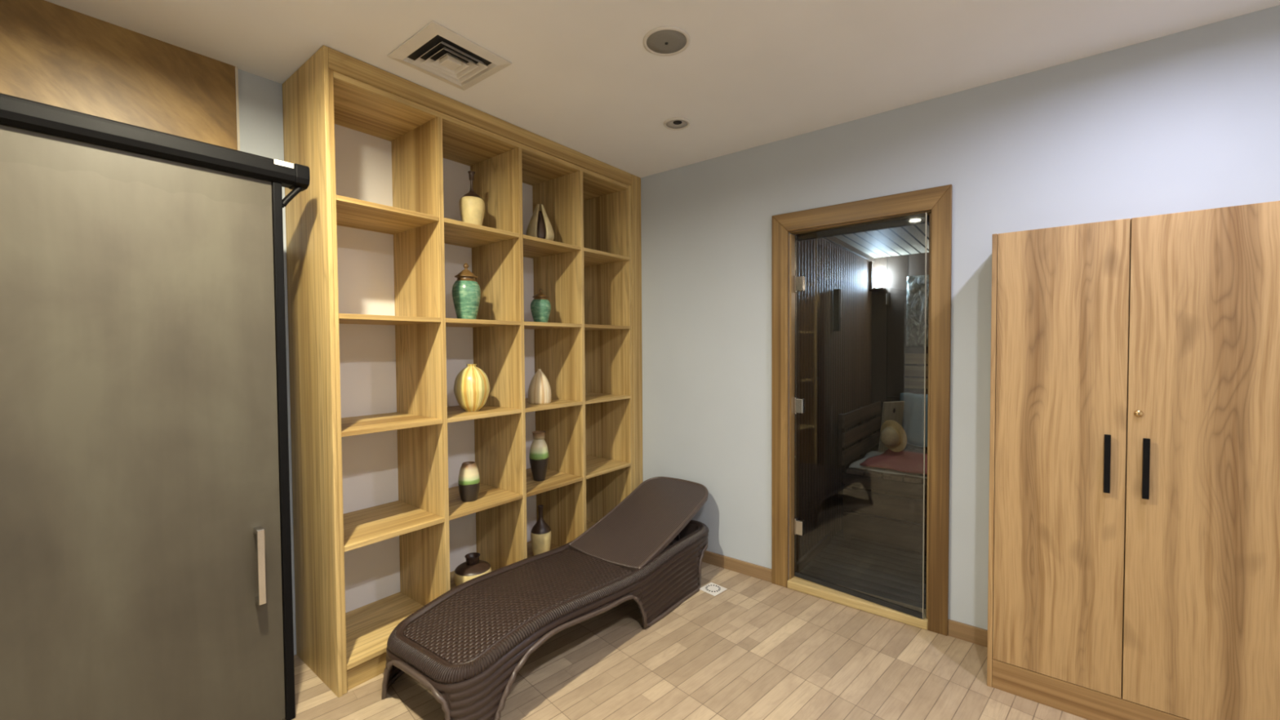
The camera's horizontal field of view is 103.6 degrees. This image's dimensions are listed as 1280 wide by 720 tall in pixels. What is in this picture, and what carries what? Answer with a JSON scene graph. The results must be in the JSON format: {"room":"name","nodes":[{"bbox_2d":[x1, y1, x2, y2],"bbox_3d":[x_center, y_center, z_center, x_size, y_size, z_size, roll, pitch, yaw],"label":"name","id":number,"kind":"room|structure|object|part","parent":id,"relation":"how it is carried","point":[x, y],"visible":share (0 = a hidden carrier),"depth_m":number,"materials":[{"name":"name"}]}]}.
{"room":"spa relaxation room","nodes":[
{"label":"spa relaxation room","id":0,"kind":"room"},
{"bbox_2d":[237,68,296,655],"bbox_3d":[-1.648,0.061,2.143,0.100,2.500,4.300,1,2,38],"label":"wall","id":1,"kind":"structure","parent":0,"point":[260,98],"depth_m":2.14,"materials":[{"name":"grey paint"}]},
{"bbox_2d":[0,0,237,150],"bbox_3d":[-2.225,-0.412,1.310,0.014,1.500,1.902,1,2,38],"label":"cladding","id":2,"kind":"object","parent":1,"relation":"attached to","point":[51,54],"visible":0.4,"depth_m":1.76,"materials":[{"name":"brown wood"}]},
{"bbox_2d":[235,66,239,151],"bbox_3d":[-1.632,-0.437,2.059,0.018,1.500,0.008,1,2,38],"label":"trim","id":3,"kind":"structure","parent":1,"relation":"attached to","point":[236,67],"depth_m":2.04,"materials":[{"name":"brown wood"}]},
{"bbox_2d":[44,0,1279,177],"bbox_3d":[0.092,-1.213,0.731,4.553,0.100,4.300,1,2,38],"label":"ceiling","id":4,"kind":"structure","parent":0,"point":[581,77],"depth_m":1.92,"materials":[{"name":"white paint"}]},
{"bbox_2d":[386,20,511,90],"bbox_3d":[-0.750,-1.178,1.990,0.336,0.024,0.336,1,2,38],"label":"ceiling vent","id":5,"kind":"object","parent":4,"relation":"in","point":[436,51],"visible":1,"depth_m":1.97,"materials":[{"name":"white plastic"}]},
{"bbox_3d":[-0.750,-1.177,1.990,0.060,0.021,0.060,1,2,38],"label":"plate","id":6,"kind":"part","parent":5,"relation":"part of","materials":[{"name":"white plastic"}]},
{"bbox_2d":[643,26,689,56],"bbox_3d":[0.099,-1.188,1.883,0.176,0.012,0.176,1,2,38],"label":"ceiling speaker","id":7,"kind":"object","parent":4,"relation":"attached to","point":[664,41],"visible":1,"depth_m":1.87,"materials":[{"name":"white plastic"}]},
{"bbox_2d":[646,30,686,53],"bbox_3d":[0.099,-1.189,1.883,0.152,0.008,0.152,0,2,3],"label":"grille","id":8,"kind":"object","parent":7,"relation":"attached to","point":[658,42],"depth_m":1.88,"materials":[{"name":"grey"}]},
{"bbox_2d":[663,116,689,129],"bbox_3d":[0.189,-1.208,2.574,0.136,0.010,0.136,1,2,38],"label":"recessed light","id":9,"kind":"object","parent":4,"relation":"in","point":[677,122],"visible":1,"depth_m":2.57,"materials":[{"name":"white plastic"}]},
{"bbox_2d":[281,512,1087,719],"bbox_3d":[0.676,1.363,1.518,4.553,0.100,6.130,1,2,38],"label":"floor","id":10,"kind":"structure","parent":0,"point":[755,649],"depth_m":2.12,"materials":[{"name":"brown wood"}]},
{"bbox_2d":[0,93,310,719],"bbox_3d":[-1.837,0.327,1.126,0.087,2.027,1.955,1,2,38],"label":"sliding door","id":11,"kind":"structure","parent":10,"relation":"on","point":[145,544],"depth_m":1.53,"materials":[{"name":"silver metal"}]},
{"bbox_3d":[-1.859,-0.647,1.083,0.077,0.073,1.910,1,2,38],"label":"rail","id":12,"kind":"part","parent":11,"relation":"part of","materials":[{"name":"black metal"}]},
{"bbox_3d":[-1.323,0.715,1.752,0.046,0.262,0.023,1,2,38],"label":"pull handle","id":13,"kind":"part","parent":11,"relation":"part of","materials":[{"name":"silver metal"}]},
{"bbox_3d":[-1.296,0.342,1.826,0.035,1.951,0.028,1,2,38],"label":"post","id":14,"kind":"part","parent":11,"relation":"part of","materials":[{"name":"black metal"}]},
{"bbox_2d":[282,44,643,697],"bbox_3d":[-0.759,0.038,2.820,0.449,2.498,1.931,1,2,38],"label":"shelving unit","id":15,"kind":"object","parent":10,"relation":"on","point":[377,239],"visible":0.77,"depth_m":2.48,"materials":[{"name":"brown wood"}]},
{"bbox_3d":[-1.352,0.062,2.068,0.449,2.498,0.016,1,2,38],"label":"panel","id":16,"kind":"part","parent":15,"relation":"part of","materials":[{"name":"brown wood"}]},
{"bbox_3d":[-1.343,0.101,2.084,0.445,2.420,0.017,1,2,38],"label":"panel","id":17,"kind":"part","parent":15,"relation":"part of","materials":[{"name":"brown wood"}]},
{"bbox_2d":[452,262,480,319],"bbox_3d":[-0.877,-0.344,2.543,0.138,0.290,0.138,1,2,38],"label":"lidded jar","id":18,"kind":"object","parent":15,"relation":"on","point":[466,291],"visible":0.95,"depth_m":2.50,"materials":[{"name":"green ceramic"}]},
{"bbox_3d":[-0.878,-0.435,2.540,0.111,0.040,0.111,1,2,38],"label":"lid","id":19,"kind":"part","parent":18,"relation":"part of","materials":[{"name":"brown ceramic"}]},
{"bbox_2d":[457,461,479,502],"bbox_3d":[-0.872,0.619,2.567,0.105,0.190,0.105,1,2,38],"label":"vase","id":20,"kind":"object","parent":15,"relation":"on","point":[468,480],"visible":1,"depth_m":2.53,"materials":[{"name":"ceramic"}]},
{"bbox_2d":[453,364,489,411],"bbox_3d":[-0.859,0.141,2.574,0.176,0.240,0.176,1,2,38],"label":"striped vase","id":21,"kind":"object","parent":15,"relation":"on","point":[471,385],"visible":1,"depth_m":2.51,"materials":[{"name":"yellow ceramic"}]},
{"bbox_2d":[459,170,484,226],"bbox_3d":[-0.855,-0.805,2.562,0.123,0.300,0.123,1,2,38],"label":"bottle vase","id":22,"kind":"object","parent":15,"relation":"on","point":[472,206],"visible":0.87,"depth_m":2.52,"materials":[{"name":"beige ceramic"}]},
{"bbox_2d":[453,552,491,586],"bbox_3d":[-0.860,1.095,2.590,0.182,0.180,0.182,1,2,38],"label":"vase","id":23,"kind":"object","parent":15,"relation":"on","point":[473,567],"visible":0.73,"depth_m":2.55,"materials":[{"name":"beige ceramic"}]},
{"bbox_3d":[-0.798,-1.118,2.755,0.443,0.024,1.772,1,2,38],"label":"panel","id":24,"kind":"part","parent":15,"relation":"part of","materials":[{"name":"brown wood"}]},
{"bbox_2d":[528,431,548,480],"bbox_3d":[-0.591,0.561,2.946,0.113,0.282,0.113,1,2,38],"label":"vase","id":25,"kind":"object","parent":15,"relation":"on","point":[539,451],"visible":1,"depth_m":2.91,"materials":[{"name":"ceramic"}]},
{"bbox_2d":[525,204,554,240],"bbox_3d":[-0.577,-0.782,2.907,0.160,0.232,0.138,-1,2,-14],"label":"sculpture","id":26,"kind":"object","parent":15,"relation":"on","point":[540,225],"visible":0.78,"depth_m":2.87,"materials":[{"name":"ceramic"}]},
{"bbox_2d":[528,368,551,404],"bbox_3d":[-0.583,0.151,2.925,0.134,0.198,0.134,1,2,38],"label":"striped vase","id":27,"kind":"object","parent":15,"relation":"on","point":[540,389],"visible":1,"depth_m":2.88,"materials":[{"name":"beige ceramic"}]},
{"bbox_2d":[530,504,551,555],"bbox_3d":[-0.586,1.017,2.977,0.120,0.312,0.120,1,2,38],"label":"bottle vase","id":28,"kind":"object","parent":15,"relation":"on","point":[540,533],"visible":0.86,"depth_m":2.94,"materials":[{"name":"beige ceramic"}]},
{"bbox_2d":[530,288,551,322],"bbox_3d":[-0.577,-0.313,2.925,0.118,0.203,0.118,1,2,38],"label":"lidded jar","id":29,"kind":"object","parent":15,"relation":"on","point":[540,306],"visible":0.92,"depth_m":2.88,"materials":[{"name":"green ceramic"}]},
{"bbox_3d":[-0.577,-0.377,2.923,0.095,0.028,0.095,1,2,38],"label":"lid","id":30,"kind":"part","parent":29,"relation":"part of","materials":[{"name":"brown ceramic"}]},
{"bbox_3d":[-0.233,0.056,3.492,0.445,2.420,0.024,1,2,38],"label":"panel","id":31,"kind":"part","parent":15,"relation":"part of","materials":[{"name":"brown wood"}]},
{"bbox_2d":[381,476,708,719],"bbox_3d":[-0.284,1.036,2.509,0.636,0.513,1.792,1,2,38],"label":"sun lounger","id":32,"kind":"object","parent":10,"relation":"on","point":[468,645],"visible":1,"depth_m":2.21,"materials":[{"name":"brown wicker"}]},
{"bbox_3d":[-0.502,1.039,2.234,0.461,0.082,0.939,1,2,38],"label":"seat","id":33,"kind":"part","parent":32,"relation":"part of","materials":[{"name":"brown wicker"}]},
{"bbox_3d":[0.029,0.906,2.899,0.494,0.268,0.778,1,2,38],"label":"backrest","id":34,"kind":"part","parent":32,"relation":"part of","materials":[{"name":"brown plastic"}]},
{"bbox_2d":[699,582,727,595],"bbox_3d":[0.408,1.277,2.810,0.112,0.005,0.112,-2,2,-44],"label":"floor drain","id":35,"kind":"object","parent":10,"relation":"on","point":[714,589],"visible":1,"depth_m":2.80,"materials":[{"name":"white plastic"}]},
{"bbox_2d":[838,395,927,553],"bbox_3d":[2.254,0.787,3.471,1.405,0.925,1.077,1,2,38],"label":"bench","id":36,"kind":"object","parent":10,"relation":"on","point":[902,535],"visible":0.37,"depth_m":3.39,"materials":[{"name":"brown wood"}]},
{"bbox_3d":[1.399,0.562,3.496,0.026,0.375,0.050,1,2,38],"label":"backrest post","id":37,"kind":"part","parent":36,"relation":"part of","materials":[{"name":"brown wood"}]},
{"bbox_3d":[1.462,1.016,3.525,0.050,0.475,0.049,1,2,38],"label":"leg","id":38,"kind":"part","parent":36,"relation":"part of","materials":[{"name":"brown wood"}]},
{"bbox_3d":[1.702,0.550,3.881,0.026,0.375,0.050,1,2,38],"label":"backrest post","id":39,"kind":"part","parent":36,"relation":"part of","materials":[{"name":"brown wood"}]},
{"bbox_3d":[1.981,0.538,4.234,0.026,0.375,0.050,1,2,38],"label":"backrest post","id":40,"kind":"part","parent":36,"relation":"part of","materials":[{"name":"brown wood"}]},
{"bbox_3d":[1.946,0.820,3.060,1.380,0.066,0.030,1,2,38],"label":"rail","id":41,"kind":"part","parent":36,"relation":"part of","materials":[{"name":"brown wood"}]},
{"bbox_2d":[848,450,927,478],"bbox_3d":[1.845,0.733,3.577,0.541,0.011,0.680,1,2,38],"label":"sheet","id":42,"kind":"object","parent":36,"relation":"on","point":[855,464],"visible":0.24,"depth_m":3.42,"materials":[{"name":"white fabric"}]},
{"bbox_2d":[859,448,927,475],"bbox_3d":[1.888,0.701,3.517,0.509,0.029,0.676,1,2,38],"label":"towel","id":43,"kind":"object","parent":42,"relation":"on","point":[905,461],"visible":0.74,"depth_m":3.45,"materials":[{"name":"red fabric"}]},
{"bbox_2d":[880,420,906,452],"bbox_3d":[1.858,0.568,3.745,0.112,0.238,0.239,-1,2,-21],"label":"straw hat","id":44,"kind":"object","parent":43,"relation":"on","point":[893,435],"visible":1,"depth_m":3.71,"materials":[{"name":"wicker"}]},
{"bbox_3d":[1.851,0.569,3.743,0.097,0.144,0.146,-1,2,-20],"label":"crown","id":45,"kind":"part","parent":44,"relation":"part of","materials":[{"name":"wicker"}]},
{"bbox_2d":[878,400,904,452],"bbox_3d":[1.978,0.523,3.958,0.200,0.398,0.068,-1,2,-20],"label":"board","id":46,"kind":"object","parent":36,"relation":"on","point":[891,411],"visible":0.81,"depth_m":3.94,"materials":[{"name":"brown wood"}]},
{"bbox_2d":[899,392,927,447],"bbox_3d":[2.285,0.484,4.057,0.343,0.429,0.096,1,2,38],"label":"towel","id":47,"kind":"object","parent":36,"relation":"hanging from","point":[913,423],"visible":0.39,"depth_m":4.07,"materials":[{"name":"grey fabric"}]},
{"bbox_2d":[986,200,1279,719],"bbox_3d":[1.763,0.404,1.843,0.778,1.784,0.332,1,2,38],"label":"wardrobe","id":48,"kind":"object","parent":10,"relation":"on","point":[1134,514],"visible":1,"depth_m":1.72,"materials":[{"name":"brown wood"}]},
{"bbox_3d":[1.473,0.400,2.090,0.016,1.784,0.302,1,2,38],"label":"panel","id":49,"kind":"part","parent":48,"relation":"part of","materials":[{"name":"brown wood"}]},
{"bbox_3d":[1.536,0.348,1.857,0.368,1.667,0.018,1,2,38],"label":"door","id":50,"kind":"part","parent":48,"relation":"part of","materials":[{"name":"brown wood"}]},
{"bbox_3d":[1.628,0.360,1.755,0.017,0.203,0.030,1,2,38],"label":"handle","id":51,"kind":"part","parent":48,"relation":"part of","materials":[{"name":"black metal"}]},
{"bbox_3d":[1.864,0.409,1.971,0.745,1.766,0.006,1,2,38],"label":"panel","id":52,"kind":"part","parent":48,"relation":"part of","materials":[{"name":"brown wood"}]},
{"bbox_3d":[1.703,0.364,1.696,0.017,0.204,0.030,1,2,38],"label":"handle","id":53,"kind":"part","parent":48,"relation":"part of","materials":[{"name":"black metal"}]},
{"bbox_3d":[1.829,0.352,1.626,0.372,1.667,0.018,1,2,38],"label":"door","id":54,"kind":"part","parent":48,"relation":"part of","materials":[{"name":"brown wood"}]},
{"bbox_2d":[796,237,871,561],"bbox_3d":[1.412,0.201,3.640,0.050,2.100,1.830,1,2,38],"label":"wall","id":55,"kind":"structure","parent":0,"point":[834,368],"depth_m":3.40,"materials":[{"name":"brown wood"}]},
{"bbox_2d":[796,533,831,572],"bbox_3d":[1.096,1.235,3.202,0.018,0.060,0.700,1,2,38],"label":"trim","id":56,"kind":"structure","parent":55,"relation":"attached to","point":[806,559],"depth_m":3.19,"materials":[{"name":"brown wood"}]},
{"bbox_2d":[833,288,840,331],"bbox_3d":[1.376,-0.348,3.508,0.040,0.295,0.056,1,2,38],"label":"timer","id":57,"kind":"object","parent":55,"relation":"attached to","point":[837,292],"visible":1,"depth_m":3.49,"materials":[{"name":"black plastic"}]},
{"bbox_2d":[822,235,874,262],"bbox_3d":[1.432,-0.831,3.591,0.020,0.035,1.830,1,2,38],"label":"trim","id":58,"kind":"structure","parent":55,"relation":"attached to","point":[833,239],"depth_m":3.74,"materials":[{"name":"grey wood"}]},
{"bbox_2d":[868,261,885,291],"bbox_3d":[2.000,-0.707,4.237,0.106,0.245,0.111,1,2,38],"label":"lamp","id":59,"kind":"object","parent":55,"relation":"attached to","point":[877,277],"visible":1,"depth_m":4.21,"materials":[{"name":"white glass"}]},
{"bbox_2d":[872,267,884,287],"bbox_3d":[2.006,-0.691,4.238,0.085,0.158,0.085,1,2,38],"label":"diffuser","id":60,"kind":"object","parent":59,"relation":"attached to","point":[877,274],"depth_m":4.21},
{"bbox_2d":[833,222,928,257],"bbox_3d":[2.092,-0.864,3.070,1.700,0.050,1.830,1,2,38],"label":"ceiling","id":61,"kind":"structure","parent":0,"point":[911,239],"depth_m":3.60,"materials":[{"name":"white wood"}]},
{"bbox_2d":[871,252,928,500],"bbox_3d":[2.661,0.186,3.852,1.750,2.100,0.050,1,2,38],"label":"wall","id":62,"kind":"structure","parent":0,"point":[889,348],"depth_m":4.23,"materials":[{"name":"wood"}]},
{"bbox_2d":[884,292,888,305],"bbox_3d":[2.080,-0.515,4.245,0.040,0.110,0.015,1,2,38],"label":"thermometer","id":63,"kind":"object","parent":62,"relation":"attached to","point":[886,294],"visible":1,"depth_m":4.24,"materials":[{"name":"brown wood"}]},
{"bbox_2d":[904,352,928,389],"bbox_3d":[2.402,0.092,3.994,0.535,0.305,0.037,1,2,38],"label":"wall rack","id":64,"kind":"object","parent":62,"relation":"attached to","point":[914,371],"visible":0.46,"depth_m":4.10,"materials":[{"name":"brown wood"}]},
{"bbox_2d":[906,275,928,346],"bbox_3d":[2.389,-0.392,3.981,0.509,0.589,0.036,1,2,38],"label":"stone panel","id":65,"kind":"object","parent":62,"relation":"attached to","point":[915,317],"visible":0.3,"depth_m":4.08,"materials":[{"name":"grey stone"}]},
{"bbox_2d":[640,4,1279,630],"bbox_3d":[1.401,0.033,2.414,4.353,2.500,0.100,1,2,38],"label":"wall","id":66,"kind":"structure","parent":0,"point":[1188,120],"depth_m":2.30,"materials":[{"name":"grey paint"}]},
{"bbox_2d":[669,544,771,582],"bbox_3d":[0.391,1.233,3.176,0.940,0.074,0.014,1,2,38],"label":"baseboard","id":67,"kind":"structure","parent":66,"relation":"attached to","point":[744,567],"depth_m":3.01,"materials":[{"name":"wood"}]},
{"bbox_2d":[771,184,952,635],"bbox_3d":[1.120,0.237,2.625,0.864,2.085,0.126,1,2,38],"label":"door frame","id":68,"kind":"structure","parent":66,"relation":"in","point":[938,201],"depth_m":2.54,"materials":[{"name":"brown wood"}]},
{"bbox_3d":[1.109,0.268,2.606,0.656,1.921,0.008,1,2,44],"label":"glass pane","id":69,"kind":"part","parent":68,"relation":"part of","materials":[{"name":"clear glass"}]},
{"bbox_3d":[1.083,-0.754,2.561,0.862,0.100,0.022,1,2,38],"label":"head casing","id":70,"kind":"part","parent":68,"relation":"part of","materials":[{"name":"brown wood"}]},
{"bbox_2d":[947,618,987,647],"bbox_3d":[2.261,1.260,1.702,2.094,0.074,0.014,1,2,38],"label":"baseboard","id":71,"kind":"structure","parent":66,"relation":"attached to","point":[979,636],"depth_m":2.30,"materials":[{"name":"wood"}]}
]}

